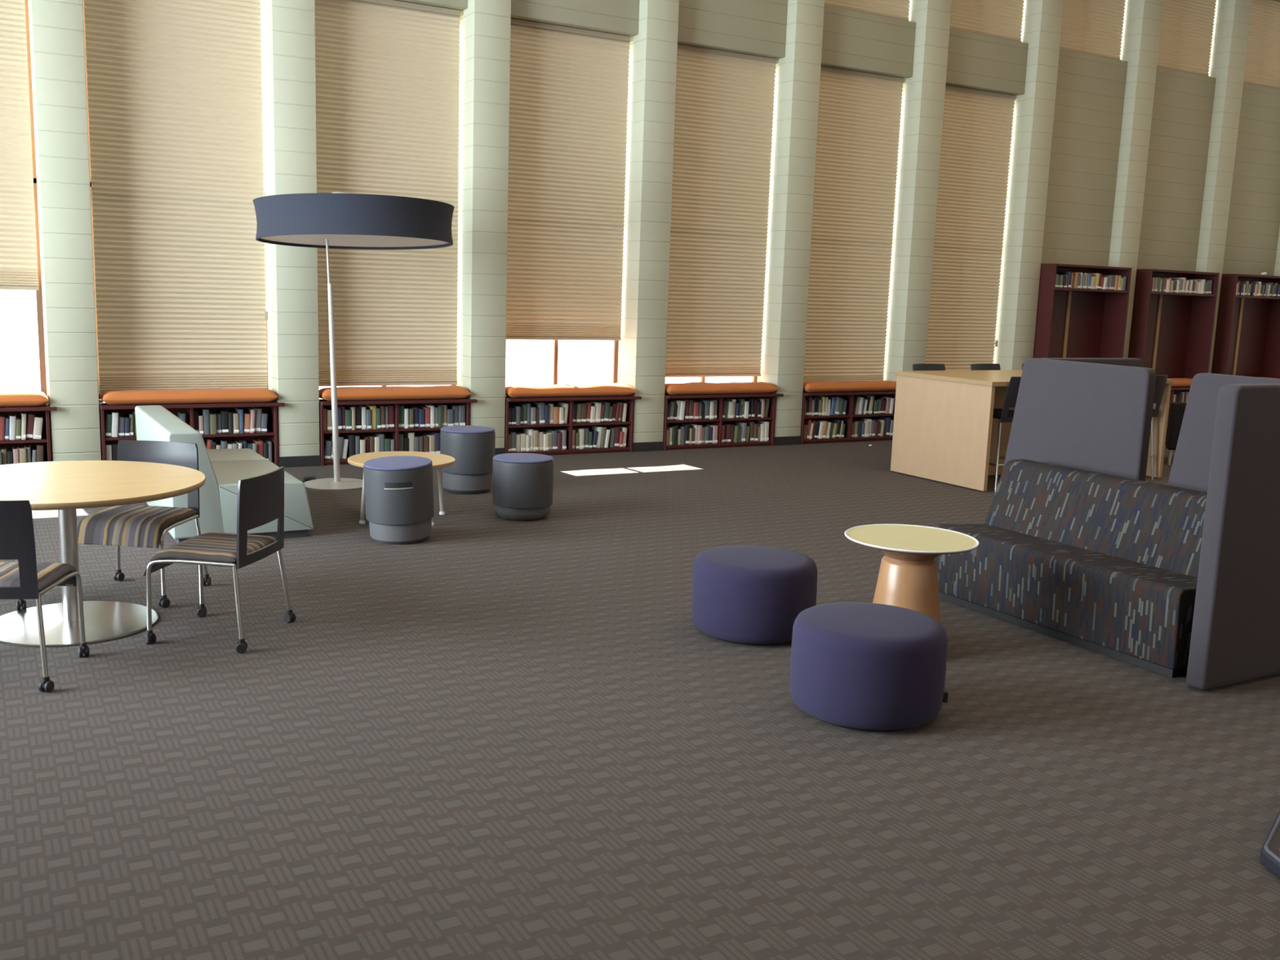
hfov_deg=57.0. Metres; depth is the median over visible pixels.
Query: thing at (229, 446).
book
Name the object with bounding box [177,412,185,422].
book
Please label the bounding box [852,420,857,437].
book
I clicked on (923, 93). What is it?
pillar
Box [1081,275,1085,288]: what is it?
book
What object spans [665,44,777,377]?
blind
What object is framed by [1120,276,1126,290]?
book
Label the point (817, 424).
book
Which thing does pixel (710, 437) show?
book
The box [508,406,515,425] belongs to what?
book
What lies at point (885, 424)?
book
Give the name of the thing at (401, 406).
book
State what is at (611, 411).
book
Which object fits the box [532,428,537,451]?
book
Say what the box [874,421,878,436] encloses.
book
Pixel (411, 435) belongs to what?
book
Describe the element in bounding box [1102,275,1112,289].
book
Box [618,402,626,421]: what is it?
book
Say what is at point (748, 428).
book
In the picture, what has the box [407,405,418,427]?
book
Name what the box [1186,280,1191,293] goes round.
book
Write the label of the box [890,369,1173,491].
desk
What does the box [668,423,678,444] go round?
book
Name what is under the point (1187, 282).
book
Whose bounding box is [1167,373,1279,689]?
privacy screen
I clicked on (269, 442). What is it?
book
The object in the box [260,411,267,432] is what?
book
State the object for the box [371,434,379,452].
book
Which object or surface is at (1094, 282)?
book
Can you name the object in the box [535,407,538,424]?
book
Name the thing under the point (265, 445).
book
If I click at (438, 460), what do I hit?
round table
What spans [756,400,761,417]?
book
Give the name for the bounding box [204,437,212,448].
book
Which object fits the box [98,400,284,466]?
bookcase
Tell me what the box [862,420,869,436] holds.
book
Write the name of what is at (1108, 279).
book
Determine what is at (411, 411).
book
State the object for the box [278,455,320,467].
baseboard
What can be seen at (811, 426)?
book
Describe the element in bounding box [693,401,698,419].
book
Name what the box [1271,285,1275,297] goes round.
book
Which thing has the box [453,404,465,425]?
book
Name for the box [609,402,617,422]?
book
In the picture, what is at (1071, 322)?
bookcase
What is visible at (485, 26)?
pillar
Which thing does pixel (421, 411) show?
book
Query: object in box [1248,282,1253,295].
book
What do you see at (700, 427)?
book
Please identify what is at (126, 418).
book
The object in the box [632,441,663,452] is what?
baseboard
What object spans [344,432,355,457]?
book
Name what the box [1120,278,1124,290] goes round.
book
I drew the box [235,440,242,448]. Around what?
book
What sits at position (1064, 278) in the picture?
book
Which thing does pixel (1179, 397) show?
book
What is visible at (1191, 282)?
book
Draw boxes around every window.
[24,0,47,396]
[82,0,268,399]
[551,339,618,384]
[699,376,757,382]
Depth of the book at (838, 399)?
14.04 m
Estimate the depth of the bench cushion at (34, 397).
9.74 m
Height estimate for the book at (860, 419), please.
0.212 m
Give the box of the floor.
[0,440,1279,959]
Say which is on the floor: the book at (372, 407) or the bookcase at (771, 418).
the bookcase at (771, 418)
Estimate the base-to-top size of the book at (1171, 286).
0.165 m
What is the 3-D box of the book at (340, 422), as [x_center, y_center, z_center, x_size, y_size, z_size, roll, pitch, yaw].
[-2.876,-0.587,11.172,0.054,0.216,0.154,-3,11,-29]
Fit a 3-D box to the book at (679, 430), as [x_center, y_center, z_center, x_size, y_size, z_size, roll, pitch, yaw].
[0.387,-0.488,13.094,0.042,0.172,0.194,-3,11,-29]
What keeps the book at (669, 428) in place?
on the bookcase at (771, 418)
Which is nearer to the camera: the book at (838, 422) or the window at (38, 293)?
the window at (38, 293)
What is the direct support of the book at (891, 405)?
on the bookcase at (847, 418)
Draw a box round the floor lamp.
[253,191,454,490]
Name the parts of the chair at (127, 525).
leg, seat, backrest, leg, leg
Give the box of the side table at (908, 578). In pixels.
[844,524,979,623]
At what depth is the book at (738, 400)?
13.39 m
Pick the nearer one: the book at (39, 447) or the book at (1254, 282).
the book at (39, 447)
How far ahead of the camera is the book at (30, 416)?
9.86 m
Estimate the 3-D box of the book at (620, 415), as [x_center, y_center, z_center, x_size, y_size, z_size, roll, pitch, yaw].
[-0.252,-0.735,12.675,0.055,0.198,0.168,-3,11,-29]
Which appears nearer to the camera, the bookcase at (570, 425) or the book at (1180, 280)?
the bookcase at (570, 425)
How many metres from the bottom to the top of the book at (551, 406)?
0.205 m
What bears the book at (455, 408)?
on the bookcase at (393, 433)
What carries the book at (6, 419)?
on the bookcase at (43, 411)
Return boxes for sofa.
[134,404,313,542]
[934,458,1207,677]
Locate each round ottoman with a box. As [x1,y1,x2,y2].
[692,545,817,645]
[790,601,948,732]
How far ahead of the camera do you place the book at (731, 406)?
13.28 m
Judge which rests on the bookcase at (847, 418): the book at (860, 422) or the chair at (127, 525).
the book at (860, 422)
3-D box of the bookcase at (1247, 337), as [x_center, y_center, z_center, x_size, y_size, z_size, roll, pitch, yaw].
[9.107,-1.931,17.644,1.473,2.235,0.405,-3,11,-29]
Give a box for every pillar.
[27,0,101,461]
[261,0,319,457]
[456,0,511,448]
[617,0,679,442]
[757,0,824,436]
[883,0,951,382]
[992,0,1063,369]
[1108,0,1163,357]
[1195,0,1252,373]
[1273,224,1279,275]
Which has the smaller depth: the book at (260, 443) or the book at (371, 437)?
the book at (260, 443)
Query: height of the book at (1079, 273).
0.209 m
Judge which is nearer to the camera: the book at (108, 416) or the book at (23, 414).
the book at (23, 414)
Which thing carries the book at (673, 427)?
on the bookcase at (771, 418)
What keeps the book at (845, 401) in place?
on the bookcase at (847, 418)
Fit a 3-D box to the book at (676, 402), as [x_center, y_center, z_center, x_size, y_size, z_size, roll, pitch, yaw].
[0.379,-0.780,13.043,0.048,0.212,0.196,-3,11,-29]
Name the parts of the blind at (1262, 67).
rail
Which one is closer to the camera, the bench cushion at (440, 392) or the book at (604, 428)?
the bench cushion at (440, 392)
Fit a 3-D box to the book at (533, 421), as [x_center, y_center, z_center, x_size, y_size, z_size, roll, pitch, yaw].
[-1.135,-0.671,12.171,0.051,0.176,0.190,-3,11,-29]
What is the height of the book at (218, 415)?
0.177 m
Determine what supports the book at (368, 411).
on the bookcase at (393, 433)
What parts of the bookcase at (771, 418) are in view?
shelf, shelf, shelf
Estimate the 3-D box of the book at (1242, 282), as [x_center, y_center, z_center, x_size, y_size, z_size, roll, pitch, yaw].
[8.817,-2.811,17.275,0.062,0.209,0.199,-3,11,-29]
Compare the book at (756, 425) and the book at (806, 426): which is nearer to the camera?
the book at (756, 425)
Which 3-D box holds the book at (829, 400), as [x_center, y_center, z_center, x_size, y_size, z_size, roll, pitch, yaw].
[2.203,-0.875,14.064,0.042,0.190,0.190,-3,11,-29]
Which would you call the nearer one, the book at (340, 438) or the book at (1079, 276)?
the book at (340, 438)
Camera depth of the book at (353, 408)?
11.18 m
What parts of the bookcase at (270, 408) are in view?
shelf, shelf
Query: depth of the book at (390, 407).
11.37 m
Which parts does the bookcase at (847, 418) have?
shelf, shelf, shelf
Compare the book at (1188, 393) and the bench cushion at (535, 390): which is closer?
the bench cushion at (535, 390)
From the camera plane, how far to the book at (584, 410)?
12.38 m
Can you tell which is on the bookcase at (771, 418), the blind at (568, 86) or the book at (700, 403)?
the book at (700, 403)
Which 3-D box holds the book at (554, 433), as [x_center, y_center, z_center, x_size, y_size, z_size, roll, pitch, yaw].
[-0.932,-0.424,12.349,0.061,0.197,0.196,-3,11,-29]
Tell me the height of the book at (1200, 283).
0.160 m
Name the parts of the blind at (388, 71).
rail, head rail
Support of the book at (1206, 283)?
on the bookcase at (1171, 333)
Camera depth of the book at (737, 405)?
13.33 m
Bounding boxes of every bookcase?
[0,403,57,462]
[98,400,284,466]
[319,398,477,466]
[504,395,641,455]
[662,392,783,450]
[800,391,895,444]
[1032,263,1132,358]
[1128,268,1219,424]
[1211,273,1279,378]
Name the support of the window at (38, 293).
in the wall
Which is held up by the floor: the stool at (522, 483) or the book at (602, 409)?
the stool at (522, 483)
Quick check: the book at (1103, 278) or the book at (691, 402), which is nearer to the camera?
the book at (691, 402)
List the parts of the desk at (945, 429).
panel, panel, modesty panel, panel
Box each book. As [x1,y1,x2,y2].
[0,415,4,440]
[0,447,7,464]
[0,449,1,465]
[4,416,8,439]
[6,448,13,464]
[8,413,16,439]
[12,446,19,463]
[15,417,21,439]
[17,445,26,463]
[21,412,26,439]
[25,444,31,462]
[26,411,34,439]
[31,447,36,462]
[32,415,43,439]
[35,443,44,462]
[104,412,111,437]
[105,443,111,460]
[109,441,117,460]
[110,410,118,436]
[117,415,124,436]
[123,415,129,436]
[127,412,133,436]
[132,410,136,435]
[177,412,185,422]
[193,409,198,431]
[198,413,203,434]
[200,408,209,434]
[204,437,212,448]
[208,412,217,434]
[211,440,216,448]
[214,412,221,433]
[216,442,221,448]
[217,409,228,433]
[217,439,226,448]
[226,441,232,448]
[227,410,233,433]
[229,441,238,448]
[232,411,239,433]
[235,407,243,433]
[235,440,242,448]
[239,439,246,448]
[243,412,250,432]
[246,441,252,449]
[247,407,255,432]
[248,441,257,453]
[251,407,262,432]
[252,439,263,457]
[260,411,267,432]
[262,440,268,460]
[264,440,271,462]
[323,407,326,431]
[324,439,332,459]
[326,408,332,431]
[327,433,333,459]
[337,404,345,430]
[337,405,342,430]
[338,435,343,459]
[341,436,348,458]
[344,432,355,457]
[345,408,351,430]
[346,405,355,430]
[354,405,361,429]
[354,434,359,454]
[356,404,366,429]
[359,435,369,453]
[360,437,365,453]
[365,404,376,429]
[365,408,371,429]
[365,435,374,452]
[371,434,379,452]
[374,431,384,451]
[375,404,385,429]
[376,407,381,429]
[382,404,388,428]
[382,404,394,428]
[384,436,391,451]
[388,437,395,451]
[399,404,404,428]
[399,432,403,451]
[403,431,414,451]
[403,435,408,451]
[404,407,408,428]
[404,407,413,428]
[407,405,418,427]
[414,435,419,451]
[415,434,422,452]
[418,405,430,427]
[418,407,425,427]
[419,435,429,452]
[423,433,435,453]
[425,404,434,427]
[430,431,439,453]
[433,404,442,427]
[434,406,438,427]
[435,404,447,426]
[446,404,458,426]
[446,408,453,426]
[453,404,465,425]
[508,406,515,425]
[508,408,511,425]
[508,430,515,452]
[508,434,511,452]
[511,404,520,425]
[515,431,525,451]
[515,433,520,451]
[516,403,527,424]
[520,407,523,424]
[521,402,530,424]
[522,427,533,451]
[525,433,529,451]
[530,406,536,424]
[532,401,544,424]
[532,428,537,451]
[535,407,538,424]
[537,430,542,450]
[542,431,551,450]
[542,432,548,450]
[544,402,553,423]
[544,404,549,424]
[544,429,557,449]
[552,405,559,423]
[555,405,564,423]
[555,428,566,449]
[556,431,562,449]
[557,401,568,423]
[572,429,574,448]
[573,402,582,422]
[573,403,577,422]
[573,427,584,448]
[574,431,579,448]
[577,402,586,422]
[577,426,588,448]
[579,400,591,422]
[588,429,598,448]
[588,431,592,448]
[589,405,595,422]
[590,400,601,422]
[591,425,602,448]
[595,425,606,448]
[599,400,610,422]
[600,403,605,422]
[604,429,610,448]
[606,426,615,447]
[607,425,620,447]
[608,405,613,422]
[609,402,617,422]
[611,402,620,422]
[613,401,622,421]
[615,426,626,447]
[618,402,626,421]
[618,431,623,447]
[666,404,671,420]
[666,424,675,444]
[666,426,672,444]
[666,429,669,445]
[667,400,675,420]
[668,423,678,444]
[669,399,680,419]
[673,399,685,420]
[673,404,677,420]
[676,398,688,419]
[677,428,680,444]
[678,425,684,444]
[679,423,689,444]
[687,423,697,444]
[688,399,693,419]
[688,427,691,444]
[689,426,694,444]
[693,400,702,419]
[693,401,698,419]
[693,423,702,444]
[697,399,710,419]
[701,403,705,419]
[701,426,704,444]
[702,425,709,444]
[704,425,712,443]
[706,399,717,418]
[706,424,718,443]
[708,400,714,419]
[721,425,724,443]
[722,400,725,418]
[722,422,726,443]
[723,422,731,443]
[724,400,728,418]
[725,398,736,417]
[725,422,733,442]
[726,400,733,418]
[733,397,744,417]
[733,425,738,442]
[734,403,739,418]
[734,421,746,442]
[735,402,742,417]
[737,426,742,442]
[742,398,751,417]
[743,397,755,417]
[743,400,749,417]
[743,420,754,441]
[745,426,750,441]
[753,423,758,441]
[754,399,757,417]
[754,422,764,441]
[755,398,764,417]
[756,397,769,417]
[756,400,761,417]
[757,426,760,441]
[758,420,768,441]
[803,424,808,439]
[804,418,811,439]
[805,395,812,416]
[805,396,809,416]
[807,395,818,416]
[808,422,813,439]
[811,399,815,416]
[811,420,815,439]
[813,420,823,439]
[813,421,820,439]
[815,395,826,415]
[817,399,822,415]
[817,419,828,438]
[822,395,828,415]
[824,395,836,415]
[826,399,831,415]
[826,422,831,438]
[827,417,841,438]
[828,422,834,438]
[829,395,840,415]
[831,422,837,438]
[838,398,844,415]
[839,420,843,437]
[840,423,845,437]
[842,400,847,414]
[851,422,854,437]
[852,419,862,437]
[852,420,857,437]
[853,395,860,414]
[853,396,857,414]
[857,396,863,414]
[858,395,870,413]
[859,417,871,436]
[861,398,865,414]
[861,422,865,437]
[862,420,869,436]
[863,395,874,414]
[863,399,867,414]
[871,400,878,413]
[871,419,875,436]
[873,418,884,436]
[874,396,884,413]
[874,398,881,413]
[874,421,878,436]
[877,422,881,435]
[878,416,891,435]
[879,395,890,413]
[882,400,886,413]
[883,420,886,435]
[888,397,894,413]
[888,419,893,435]
[1054,274,1058,287]
[1057,271,1071,288]
[1057,275,1060,288]
[1059,275,1063,288]
[1062,275,1066,288]
[1070,272,1073,288]
[1071,275,1075,288]
[1073,272,1078,288]
[1077,275,1080,288]
[1078,272,1083,288]
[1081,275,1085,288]
[1082,272,1088,288]
[1086,274,1091,288]
[1088,273,1099,289]
[1089,276,1093,288]
[1092,276,1096,288]
[1096,273,1102,289]
[1100,277,1104,289]
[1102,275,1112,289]
[1102,276,1109,289]
[1102,277,1107,289]
[1110,275,1115,289]
[1114,275,1119,290]
[1117,275,1120,290]
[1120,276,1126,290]
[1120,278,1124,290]
[1151,277,1155,291]
[1153,277,1158,292]
[1156,277,1160,292]
[1160,277,1166,292]
[1160,278,1164,292]
[1164,277,1171,292]
[1165,279,1170,292]
[1170,280,1173,292]
[1171,279,1182,293]
[1171,280,1179,293]
[1172,277,1186,293]
[1173,280,1177,293]
[1173,391,1184,402]
[1173,392,1177,402]
[1174,392,1181,402]
[1179,391,1189,402]
[1184,280,1188,293]
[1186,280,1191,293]
[1188,280,1192,293]
[1191,279,1205,293]
[1191,281,1195,293]
[1192,280,1197,293]
[1195,281,1199,293]
[1197,280,1204,293]
[1197,282,1201,293]
[1204,280,1209,293]
[1204,282,1208,293]
[1205,280,1212,293]
[1239,283,1244,295]
[1240,280,1248,295]
[1246,284,1251,295]
[1248,281,1256,296]
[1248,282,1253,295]
[1255,281,1261,296]
[1255,283,1259,296]
[1259,284,1262,296]
[1261,282,1272,296]
[1261,284,1265,296]
[1264,284,1269,296]
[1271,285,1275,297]
[1272,283,1276,297]
[1275,284,1279,297]
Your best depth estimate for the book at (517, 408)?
12.01 m
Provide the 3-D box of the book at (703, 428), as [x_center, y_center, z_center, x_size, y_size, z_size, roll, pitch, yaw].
[0.657,-0.511,13.255,0.041,0.183,0.200,-3,11,-29]
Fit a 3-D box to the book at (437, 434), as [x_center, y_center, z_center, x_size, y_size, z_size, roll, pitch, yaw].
[-2.035,-0.364,11.699,0.049,0.215,0.169,-3,11,-29]
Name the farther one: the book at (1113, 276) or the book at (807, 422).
the book at (1113, 276)
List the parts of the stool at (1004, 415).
leg, leg, seat, backrest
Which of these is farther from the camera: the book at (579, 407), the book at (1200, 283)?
the book at (1200, 283)
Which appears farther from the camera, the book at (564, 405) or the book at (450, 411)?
the book at (564, 405)
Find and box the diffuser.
[260,234,448,247]
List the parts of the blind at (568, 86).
rail, head rail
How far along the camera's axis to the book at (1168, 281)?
16.30 m
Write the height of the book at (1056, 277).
0.171 m
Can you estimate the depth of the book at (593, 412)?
12.43 m
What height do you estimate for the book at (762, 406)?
0.211 m
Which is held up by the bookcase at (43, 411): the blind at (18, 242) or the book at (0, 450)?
the book at (0, 450)
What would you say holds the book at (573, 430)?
on the bookcase at (570, 425)
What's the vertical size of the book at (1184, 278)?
0.211 m
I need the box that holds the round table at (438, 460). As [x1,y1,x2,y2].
[347,451,454,525]
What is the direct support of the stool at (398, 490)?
on the floor
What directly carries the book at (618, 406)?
on the bookcase at (570, 425)
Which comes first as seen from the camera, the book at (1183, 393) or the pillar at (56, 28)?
the pillar at (56, 28)
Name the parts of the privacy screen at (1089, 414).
return panel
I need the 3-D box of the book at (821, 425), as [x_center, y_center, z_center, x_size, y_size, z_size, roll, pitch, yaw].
[2.116,-0.599,14.030,0.071,0.203,0.157,-3,11,-29]
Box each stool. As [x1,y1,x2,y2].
[363,455,434,544]
[440,425,495,493]
[492,453,553,520]
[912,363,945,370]
[970,363,1000,456]
[989,376,1021,491]
[1147,374,1168,479]
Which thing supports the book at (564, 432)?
on the bookcase at (570, 425)
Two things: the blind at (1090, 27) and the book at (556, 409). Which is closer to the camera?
the book at (556, 409)
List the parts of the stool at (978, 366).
backrest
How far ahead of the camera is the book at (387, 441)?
11.38 m
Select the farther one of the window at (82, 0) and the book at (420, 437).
the book at (420, 437)
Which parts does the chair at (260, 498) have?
leg, leg, seat, leg, backrest, leg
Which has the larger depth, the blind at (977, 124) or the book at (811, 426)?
the blind at (977, 124)
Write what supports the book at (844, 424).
on the bookcase at (847, 418)
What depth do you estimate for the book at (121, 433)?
10.20 m
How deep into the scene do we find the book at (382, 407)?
11.32 m
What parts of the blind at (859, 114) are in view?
head rail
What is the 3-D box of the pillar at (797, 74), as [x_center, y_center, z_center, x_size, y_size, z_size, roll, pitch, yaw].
[1.703,-3.703,13.416,0.375,6.600,0.500,-3,11,-29]
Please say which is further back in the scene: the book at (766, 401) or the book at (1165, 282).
the book at (1165, 282)
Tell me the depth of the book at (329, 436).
11.14 m
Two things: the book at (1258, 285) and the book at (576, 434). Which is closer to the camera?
the book at (576, 434)
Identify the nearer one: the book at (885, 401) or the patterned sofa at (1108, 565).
the patterned sofa at (1108, 565)
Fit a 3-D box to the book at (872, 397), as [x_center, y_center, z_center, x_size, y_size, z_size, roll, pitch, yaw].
[2.775,-0.919,14.347,0.068,0.224,0.160,-3,11,-29]
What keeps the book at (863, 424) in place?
on the bookcase at (847, 418)
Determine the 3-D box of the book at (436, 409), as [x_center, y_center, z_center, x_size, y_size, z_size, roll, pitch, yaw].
[-2.042,-0.628,11.653,0.040,0.198,0.169,-3,11,-29]
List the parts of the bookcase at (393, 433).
shelf, shelf, shelf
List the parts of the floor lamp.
rod, lamp shade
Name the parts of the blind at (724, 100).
rail, head rail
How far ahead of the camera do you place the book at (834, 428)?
14.08 m
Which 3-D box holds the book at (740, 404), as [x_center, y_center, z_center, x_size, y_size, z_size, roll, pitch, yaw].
[1.097,-0.799,13.444,0.040,0.168,0.194,-3,11,-29]
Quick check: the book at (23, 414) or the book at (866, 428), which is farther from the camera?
the book at (866, 428)
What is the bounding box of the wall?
[319,0,1279,398]
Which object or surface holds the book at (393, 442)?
on the bookcase at (393, 433)
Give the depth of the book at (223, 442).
10.63 m
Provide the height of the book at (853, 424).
0.175 m
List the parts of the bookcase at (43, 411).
shelf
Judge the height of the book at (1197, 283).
0.165 m
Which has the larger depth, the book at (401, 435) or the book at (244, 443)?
the book at (401, 435)
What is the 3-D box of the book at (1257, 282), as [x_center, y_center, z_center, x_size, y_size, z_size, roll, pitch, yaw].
[9.076,-2.822,17.395,0.044,0.209,0.181,-3,11,-29]
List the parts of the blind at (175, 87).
pull cord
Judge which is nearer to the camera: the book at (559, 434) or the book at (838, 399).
the book at (559, 434)
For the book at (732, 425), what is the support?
on the bookcase at (771, 418)
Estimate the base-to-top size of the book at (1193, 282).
0.168 m
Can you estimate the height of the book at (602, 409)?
0.197 m
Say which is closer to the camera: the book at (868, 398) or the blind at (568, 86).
the blind at (568, 86)
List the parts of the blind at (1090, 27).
rail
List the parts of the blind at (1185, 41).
rail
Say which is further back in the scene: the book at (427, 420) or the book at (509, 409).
the book at (509, 409)
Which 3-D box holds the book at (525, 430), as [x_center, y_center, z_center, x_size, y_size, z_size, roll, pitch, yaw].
[-1.163,-0.424,12.219,0.041,0.224,0.194,-3,11,-29]
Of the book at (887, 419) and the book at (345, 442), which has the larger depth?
the book at (887, 419)
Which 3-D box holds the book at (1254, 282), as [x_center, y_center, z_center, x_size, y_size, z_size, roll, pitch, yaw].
[8.960,-2.815,17.333,0.034,0.208,0.189,-3,11,-29]
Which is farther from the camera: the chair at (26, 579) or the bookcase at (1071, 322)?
the bookcase at (1071, 322)
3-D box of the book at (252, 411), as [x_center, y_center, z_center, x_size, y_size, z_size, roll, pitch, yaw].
[-3.566,-0.547,10.796,0.050,0.214,0.185,-3,11,-29]
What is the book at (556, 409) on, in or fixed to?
on the bookcase at (570, 425)
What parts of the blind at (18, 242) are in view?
rail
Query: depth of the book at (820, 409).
13.92 m
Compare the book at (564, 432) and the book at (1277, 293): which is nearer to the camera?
the book at (564, 432)
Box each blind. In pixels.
[0,0,38,290]
[84,0,268,394]
[315,0,460,386]
[506,17,631,340]
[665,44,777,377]
[803,66,904,382]
[824,0,910,21]
[925,84,1016,370]
[949,0,1024,41]
[1059,0,1125,60]
[1156,0,1217,76]
[1243,0,1279,89]
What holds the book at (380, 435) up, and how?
on the bookcase at (393, 433)
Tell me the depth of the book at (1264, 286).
17.38 m
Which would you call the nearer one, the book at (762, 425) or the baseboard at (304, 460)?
the baseboard at (304, 460)
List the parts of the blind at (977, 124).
head rail, pull cord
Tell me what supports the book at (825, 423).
on the bookcase at (847, 418)
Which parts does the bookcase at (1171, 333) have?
panel, panel, shelf, panel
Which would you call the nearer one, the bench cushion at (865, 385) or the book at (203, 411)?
the book at (203, 411)
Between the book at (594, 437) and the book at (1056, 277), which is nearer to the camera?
the book at (594, 437)
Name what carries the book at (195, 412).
on the bookcase at (270, 408)
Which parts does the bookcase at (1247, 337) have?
panel, panel, shelf, panel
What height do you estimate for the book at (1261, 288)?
0.172 m
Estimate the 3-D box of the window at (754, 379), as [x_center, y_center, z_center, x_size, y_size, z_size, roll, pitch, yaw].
[0.775,-2.869,13.239,1.497,3.710,0.050,-3,11,-29]
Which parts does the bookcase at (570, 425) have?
shelf, shelf, shelf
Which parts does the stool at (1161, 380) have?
leg, backrest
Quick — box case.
[1259,790,1279,878]
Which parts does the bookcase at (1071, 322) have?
panel, panel, shelf, panel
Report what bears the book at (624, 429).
on the bookcase at (570, 425)
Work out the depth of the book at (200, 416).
10.50 m
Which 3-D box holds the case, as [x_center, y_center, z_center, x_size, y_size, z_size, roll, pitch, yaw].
[2.172,1.196,3.796,0.282,0.059,0.927,8,11,33]
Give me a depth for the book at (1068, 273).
15.33 m
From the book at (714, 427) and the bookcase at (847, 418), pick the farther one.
the bookcase at (847, 418)
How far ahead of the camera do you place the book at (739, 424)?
13.43 m
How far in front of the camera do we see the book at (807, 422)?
13.88 m
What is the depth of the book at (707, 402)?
13.14 m
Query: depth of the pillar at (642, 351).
12.43 m
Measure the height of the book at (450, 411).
0.173 m
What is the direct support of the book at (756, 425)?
on the bookcase at (771, 418)
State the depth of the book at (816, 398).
13.89 m
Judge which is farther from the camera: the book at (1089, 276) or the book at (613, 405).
the book at (1089, 276)
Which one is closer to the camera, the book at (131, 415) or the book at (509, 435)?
the book at (131, 415)
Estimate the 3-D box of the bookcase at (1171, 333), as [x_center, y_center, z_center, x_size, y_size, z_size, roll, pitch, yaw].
[7.478,-1.836,16.727,1.473,2.235,0.405,-3,11,-29]
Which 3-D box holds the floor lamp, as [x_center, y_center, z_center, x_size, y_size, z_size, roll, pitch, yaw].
[-2.391,-1.166,9.925,1.614,2.446,1.615,9,11,35]
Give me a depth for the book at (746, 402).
13.39 m
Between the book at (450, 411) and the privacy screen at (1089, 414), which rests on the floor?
the privacy screen at (1089, 414)
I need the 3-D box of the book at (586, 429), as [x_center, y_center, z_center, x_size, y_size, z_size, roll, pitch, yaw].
[-0.609,-0.451,12.522,0.057,0.216,0.182,-3,11,-29]
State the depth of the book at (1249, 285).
17.20 m
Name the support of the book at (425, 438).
on the bookcase at (393, 433)
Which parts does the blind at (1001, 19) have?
rail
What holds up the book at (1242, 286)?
on the bookcase at (1247, 337)
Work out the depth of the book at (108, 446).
10.17 m
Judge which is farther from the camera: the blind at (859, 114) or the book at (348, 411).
the blind at (859, 114)
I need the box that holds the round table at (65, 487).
[0,460,205,647]
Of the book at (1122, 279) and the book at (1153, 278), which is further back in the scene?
the book at (1153, 278)
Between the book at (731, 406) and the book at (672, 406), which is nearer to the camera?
the book at (672, 406)
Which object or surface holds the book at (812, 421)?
on the bookcase at (847, 418)
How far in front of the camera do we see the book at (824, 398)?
13.94 m
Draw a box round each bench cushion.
[0,390,48,406]
[99,387,278,404]
[319,385,471,400]
[505,382,636,397]
[664,382,778,395]
[803,380,896,392]
[1167,377,1192,387]
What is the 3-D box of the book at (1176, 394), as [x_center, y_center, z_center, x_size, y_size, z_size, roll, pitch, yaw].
[7.606,-1.153,16.873,0.043,0.193,0.192,-3,11,-29]
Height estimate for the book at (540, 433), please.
0.193 m
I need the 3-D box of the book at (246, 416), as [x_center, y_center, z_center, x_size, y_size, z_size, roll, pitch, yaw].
[-3.618,-0.529,10.795,0.065,0.174,0.189,-3,11,-29]
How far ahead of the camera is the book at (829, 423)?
14.01 m
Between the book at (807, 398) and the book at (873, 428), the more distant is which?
the book at (873, 428)
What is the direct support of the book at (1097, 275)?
on the bookcase at (1071, 322)
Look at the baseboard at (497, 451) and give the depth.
11.94 m
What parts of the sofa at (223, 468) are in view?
backrest, seat, seat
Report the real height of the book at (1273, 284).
0.196 m
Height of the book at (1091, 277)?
0.163 m
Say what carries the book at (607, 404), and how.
on the bookcase at (570, 425)
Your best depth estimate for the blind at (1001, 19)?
14.59 m
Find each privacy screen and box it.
[1003,357,1155,480]
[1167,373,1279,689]
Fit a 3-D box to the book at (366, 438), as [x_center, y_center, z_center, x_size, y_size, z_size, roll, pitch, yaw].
[-2.660,-0.325,11.380,0.047,0.198,0.186,-3,11,-29]
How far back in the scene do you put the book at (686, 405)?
13.01 m
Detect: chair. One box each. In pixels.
[0,499,89,692]
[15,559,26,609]
[76,440,211,608]
[142,466,296,653]
[1164,402,1186,465]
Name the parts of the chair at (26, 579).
backrest, seat, leg, leg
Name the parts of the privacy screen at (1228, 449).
panel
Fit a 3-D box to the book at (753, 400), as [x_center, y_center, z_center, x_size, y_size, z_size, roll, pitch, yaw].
[1.253,-0.830,13.509,0.040,0.217,0.171,-3,11,-29]
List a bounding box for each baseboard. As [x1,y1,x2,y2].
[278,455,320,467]
[494,448,505,455]
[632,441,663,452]
[773,435,801,445]
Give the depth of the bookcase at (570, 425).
12.36 m
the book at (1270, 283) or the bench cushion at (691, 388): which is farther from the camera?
the book at (1270, 283)
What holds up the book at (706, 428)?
on the bookcase at (771, 418)
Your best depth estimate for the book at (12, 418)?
9.78 m
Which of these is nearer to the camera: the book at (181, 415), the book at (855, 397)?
the book at (181, 415)
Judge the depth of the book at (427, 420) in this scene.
11.53 m
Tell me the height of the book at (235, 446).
0.184 m
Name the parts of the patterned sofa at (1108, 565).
seat, backrest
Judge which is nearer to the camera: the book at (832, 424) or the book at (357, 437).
the book at (357, 437)
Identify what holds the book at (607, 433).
on the bookcase at (570, 425)
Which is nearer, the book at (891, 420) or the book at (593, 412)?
the book at (593, 412)
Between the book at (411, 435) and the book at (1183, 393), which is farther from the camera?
the book at (1183, 393)
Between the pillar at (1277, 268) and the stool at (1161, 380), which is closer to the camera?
the stool at (1161, 380)

